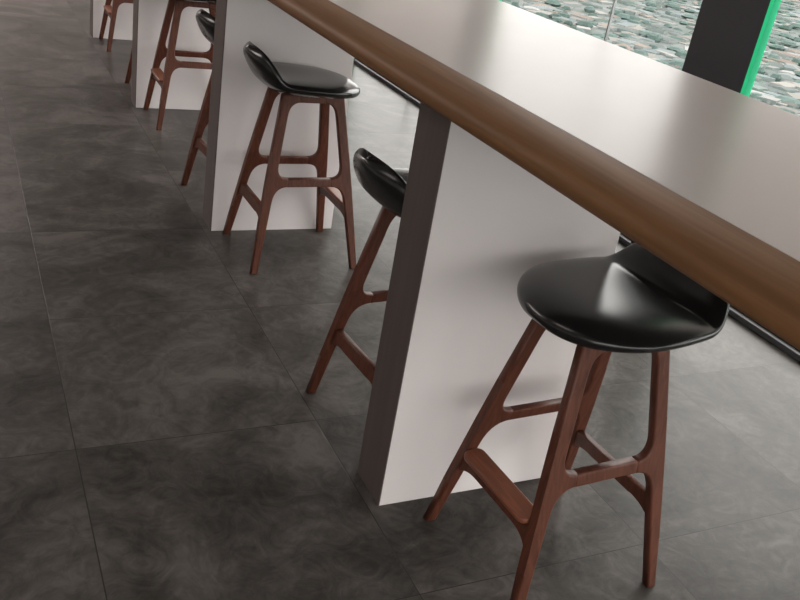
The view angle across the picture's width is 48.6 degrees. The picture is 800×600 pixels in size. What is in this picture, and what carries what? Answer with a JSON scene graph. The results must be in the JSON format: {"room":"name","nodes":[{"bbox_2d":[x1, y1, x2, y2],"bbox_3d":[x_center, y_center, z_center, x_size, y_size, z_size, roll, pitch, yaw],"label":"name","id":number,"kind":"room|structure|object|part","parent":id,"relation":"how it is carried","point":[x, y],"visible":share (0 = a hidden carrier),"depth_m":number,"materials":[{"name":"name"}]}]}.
{"room":"cafe","nodes":[
{"label":"cafe","id":0,"kind":"room"},
{"bbox_2d":[0,0,799,599],"bbox_3d":[-2.948,-0.890,4.560,7.800,0.120,17.000,-3,29,-26],"label":"floor","id":1,"kind":"structure","parent":0,"point":[162,437],"depth_m":2.88,"materials":[{"name":"tile"}]},
{"bbox_2d":[90,0,132,39],"bbox_3d":[-2.127,-2.649,6.985,0.586,1.147,0.155,-3,29,-26],"label":"panel","id":2,"kind":"object","parent":1,"relation":"on","point":[123,30],"visible":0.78,"depth_m":7.06,"materials":[{"name":"paint"}]},
{"bbox_2d":[99,0,132,51],"bbox_3d":[-2.009,-2.391,6.792,0.512,0.894,0.437,-3,29,-26],"label":"bar stool","id":3,"kind":"object","parent":1,"relation":"on","point":[111,11],"visible":0.48,"depth_m":6.69,"materials":[{"name":"brown wood"}]},
{"bbox_3d":[-2.225,-2.372,6.871,0.235,0.724,0.087,19,27,18],"label":"leg","id":4,"kind":"part","parent":3,"relation":"part of","materials":[{"name":"brown wood"}]},
{"bbox_3d":[-2.222,-2.224,6.778,0.060,0.023,0.281,-3,29,-26],"label":"foot plate","id":5,"kind":"part","parent":3,"relation":"part of","materials":[{"name":"brown wood"}]},
{"bbox_3d":[-2.108,-2.241,6.646,0.087,0.724,0.235,15,26,11],"label":"leg","id":6,"kind":"part","parent":3,"relation":"part of","materials":[{"name":"brown wood"}]},
{"bbox_2d":[125,45,131,82],"bbox_3d":[-1.480,-1.786,5.751,0.512,0.894,0.437,-3,29,-26],"label":"bar stool","id":7,"kind":"object","parent":1,"relation":"on","point":[129,69],"visible":0.06,"depth_m":5.95,"materials":[{"name":"brown wood"}]},
{"bbox_2d":[131,0,211,109],"bbox_3d":[-1.331,-1.760,5.463,0.586,1.147,0.155,-3,29,-26],"label":"panel","id":8,"kind":"object","parent":1,"relation":"on","point":[187,86],"visible":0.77,"depth_m":5.47,"materials":[{"name":"paint"}]},
{"bbox_2d":[143,0,215,129],"bbox_3d":[-1.215,-1.504,5.273,0.512,0.894,0.437,-3,29,-26],"label":"bar stool","id":9,"kind":"object","parent":1,"relation":"on","point":[162,78],"visible":0.77,"depth_m":5.17,"materials":[{"name":"brown wood"}]},
{"bbox_3d":[-1.428,-1.337,5.259,0.060,0.023,0.281,-3,29,-26],"label":"foot plate","id":10,"kind":"part","parent":9,"relation":"part of","materials":[{"name":"brown wood"}]},
{"bbox_3d":[-1.431,-1.485,5.352,0.235,0.724,0.087,19,27,18],"label":"leg","id":11,"kind":"part","parent":9,"relation":"part of","materials":[{"name":"brown wood"}]},
{"bbox_3d":[-1.314,-1.354,5.127,0.087,0.724,0.235,15,26,11],"label":"leg","id":12,"kind":"part","parent":9,"relation":"part of","materials":[{"name":"brown wood"}]},
{"bbox_3d":[-1.147,-1.826,5.120,0.487,0.169,0.432,-3,29,-26],"label":"seat","id":13,"kind":"part","parent":9,"relation":"part of","materials":[{"name":"black leather"}]},
{"bbox_3d":[-1.155,-1.699,5.089,0.109,0.030,0.030,-3,29,-26],"label":"rail","id":14,"kind":"part","parent":9,"relation":"part of","materials":[{"name":"brown wood"}]},
{"bbox_3d":[-1.171,-1.501,5.479,0.087,0.724,0.235,15,26,11],"label":"leg","id":15,"kind":"part","parent":9,"relation":"part of","materials":[{"name":"brown wood"}]},
{"bbox_3d":[-1.053,-1.370,5.254,0.235,0.724,0.087,19,27,18],"label":"leg","id":16,"kind":"part","parent":9,"relation":"part of","materials":[{"name":"brown wood"}]},
{"bbox_2d":[180,9,214,184],"bbox_3d":[-0.740,-0.906,4.227,0.512,0.894,0.437,-6,30,-30],"label":"bar stool","id":17,"kind":"object","parent":1,"relation":"on","point":[205,21],"visible":0.29,"depth_m":4.26,"materials":[{"name":"brown wood"}]},
{"bbox_3d":[-0.935,-0.883,4.305,0.235,0.724,0.087,17,27,13],"label":"leg","id":18,"kind":"part","parent":17,"relation":"part of","materials":[{"name":"brown wood"}]},
{"bbox_3d":[-0.694,-1.226,4.063,0.487,0.169,0.432,-6,30,-30],"label":"seat","id":19,"kind":"part","parent":17,"relation":"part of","materials":[{"name":"black leather"}]},
{"bbox_2d":[202,0,353,230],"bbox_3d":[-0.536,-0.872,3.941,0.586,1.147,0.155,-3,29,-26],"label":"panel","id":20,"kind":"object","parent":1,"relation":"on","point":[237,95],"visible":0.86,"depth_m":3.86,"materials":[{"name":"paint"}]},
{"bbox_2d":[223,41,359,273],"bbox_3d":[-0.441,-0.615,3.744,0.512,0.894,0.437,-4,29,-27],"label":"bar stool","id":21,"kind":"object","parent":1,"relation":"on","point":[296,83],"visible":1,"depth_m":3.66,"materials":[{"name":"brown wood"}]},
{"bbox_3d":[-0.630,-0.598,3.834,0.235,0.724,0.087,18,27,17],"label":"leg","id":22,"kind":"part","parent":21,"relation":"part of","materials":[{"name":"brown wood"}]},
{"bbox_3d":[-0.508,-0.466,3.611,0.087,0.724,0.235,15,26,10],"label":"leg","id":23,"kind":"part","parent":21,"relation":"part of","materials":[{"name":"brown wood"}]},
{"bbox_3d":[-0.394,-0.936,3.581,0.487,0.169,0.432,-4,29,-27],"label":"seat","id":24,"kind":"part","parent":21,"relation":"part of","materials":[{"name":"black leather"}]},
{"bbox_3d":[-0.351,-0.812,3.575,0.109,0.030,0.030,-4,29,-27],"label":"rail","id":25,"kind":"part","parent":21,"relation":"part of","materials":[{"name":"brown wood"}]},
{"bbox_3d":[-0.372,-0.616,3.965,0.087,0.724,0.235,15,26,10],"label":"leg","id":26,"kind":"part","parent":21,"relation":"part of","materials":[{"name":"brown wood"}]},
{"bbox_3d":[-0.285,-0.472,3.913,0.060,0.023,0.281,-4,29,-27],"label":"foot plate","id":27,"kind":"part","parent":21,"relation":"part of","materials":[{"name":"brown wood"}]},
{"bbox_3d":[-0.250,-0.485,3.742,0.235,0.724,0.087,18,27,17],"label":"leg","id":28,"kind":"part","parent":21,"relation":"part of","materials":[{"name":"brown wood"}]},
{"bbox_2d":[305,148,408,393],"bbox_3d":[0.054,-0.017,2.704,0.512,0.894,0.437,-6,30,-30],"label":"bar stool","id":29,"kind":"object","parent":1,"relation":"on","point":[386,184],"visible":0.34,"depth_m":2.66,"materials":[{"name":"brown wood"}]},
{"bbox_3d":[-0.141,0.006,2.782,0.235,0.724,0.087,17,27,13],"label":"leg","id":30,"kind":"part","parent":29,"relation":"part of","materials":[{"name":"brown wood"}]},
{"bbox_3d":[0.100,-0.337,2.540,0.487,0.169,0.432,-6,30,-30],"label":"seat","id":31,"kind":"part","parent":29,"relation":"part of","materials":[{"name":"black leather"}]},
{"bbox_2d":[357,102,619,505],"bbox_3d":[0.260,0.017,2.418,0.586,1.147,0.155,-3,29,-26],"label":"panel","id":32,"kind":"object","parent":1,"relation":"on","point":[473,221],"visible":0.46,"depth_m":2.31,"materials":[{"name":"paint"}]},
{"bbox_2d":[268,0,799,349],"bbox_3d":[-0.658,-1.730,4.250,0.937,0.068,8.600,-3,29,-26],"label":"countertop","id":33,"kind":"structure","parent":32,"relation":"on","point":[700,174],"depth_m":1.75,"materials":[{"name":"white laminate"}]},
{"bbox_2d":[423,243,729,599],"bbox_3d":[0.457,0.287,2.231,0.512,0.894,0.437,-5,30,-29],"label":"bar stool","id":34,"kind":"object","parent":1,"relation":"on","point":[628,300],"visible":0.84,"depth_m":2.12,"materials":[{"name":"brown wood"}]},
{"bbox_3d":[0.238,0.310,2.300,0.235,0.724,0.087,18,27,15],"label":"leg","id":35,"kind":"part","parent":34,"relation":"part of","materials":[{"name":"brown wood"}]},
{"bbox_3d":[0.249,0.459,2.209,0.060,0.023,0.281,-5,30,-29],"label":"foot plate","id":36,"kind":"part","parent":34,"relation":"part of","materials":[{"name":"brown wood"}]},
{"bbox_3d":[0.369,0.440,2.082,0.087,0.724,0.235,14,26,8],"label":"leg","id":37,"kind":"part","parent":34,"relation":"part of","materials":[{"name":"brown wood"}]},
{"bbox_3d":[0.491,0.287,2.439,0.087,0.724,0.235,14,26,8],"label":"leg","id":38,"kind":"part","parent":34,"relation":"part of","materials":[{"name":"brown wood"}]},
{"bbox_3d":[0.525,-0.035,2.079,0.487,0.169,0.432,-5,30,-29],"label":"seat","id":39,"kind":"part","parent":34,"relation":"part of","materials":[{"name":"black leather"}]},
{"bbox_3d":[0.622,0.417,2.221,0.235,0.724,0.087,18,27,15],"label":"leg","id":40,"kind":"part","parent":34,"relation":"part of","materials":[{"name":"brown wood"}]},
{"bbox_2d":[353,58,799,361],"bbox_3d":[0.499,-1.171,6.198,0.150,0.040,17.000,-3,29,-26],"label":"window","id":41,"kind":"structure","parent":1,"relation":"on","point":[756,327],"depth_m":4.03,"materials":[{"name":"metal"}]},
{"bbox_2d":[604,0,616,41],"bbox_3d":[1.138,-2.079,4.731,0.035,3.072,2.200,-3,29,-26],"label":"window","id":42,"kind":"structure","parent":41,"relation":"on","point":[615,1],"depth_m":4.79,"materials":[{"name":"grey metal"}]},
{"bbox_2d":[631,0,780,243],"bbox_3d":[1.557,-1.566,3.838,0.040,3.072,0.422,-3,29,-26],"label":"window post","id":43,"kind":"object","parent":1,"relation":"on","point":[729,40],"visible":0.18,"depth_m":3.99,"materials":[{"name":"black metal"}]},
{"label":"outside","id":44,"kind":"structure","parent":0,"visible":0},
{"bbox_2d":[502,0,799,109],"bbox_3d":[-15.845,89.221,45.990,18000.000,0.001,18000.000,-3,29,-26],"label":"ground","id":45,"kind":"structure","parent":44,"point":[605,9],"depth_m":904.23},
{"bbox_2d":[504,0,799,115],"bbox_3d":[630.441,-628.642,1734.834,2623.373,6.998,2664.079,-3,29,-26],"label":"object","id":46,"kind":"object","parent":45,"relation":"on","point":[782,94],"visible":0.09,"depth_m":820.30,"materials":[{"name":"grey stone"}]}
]}

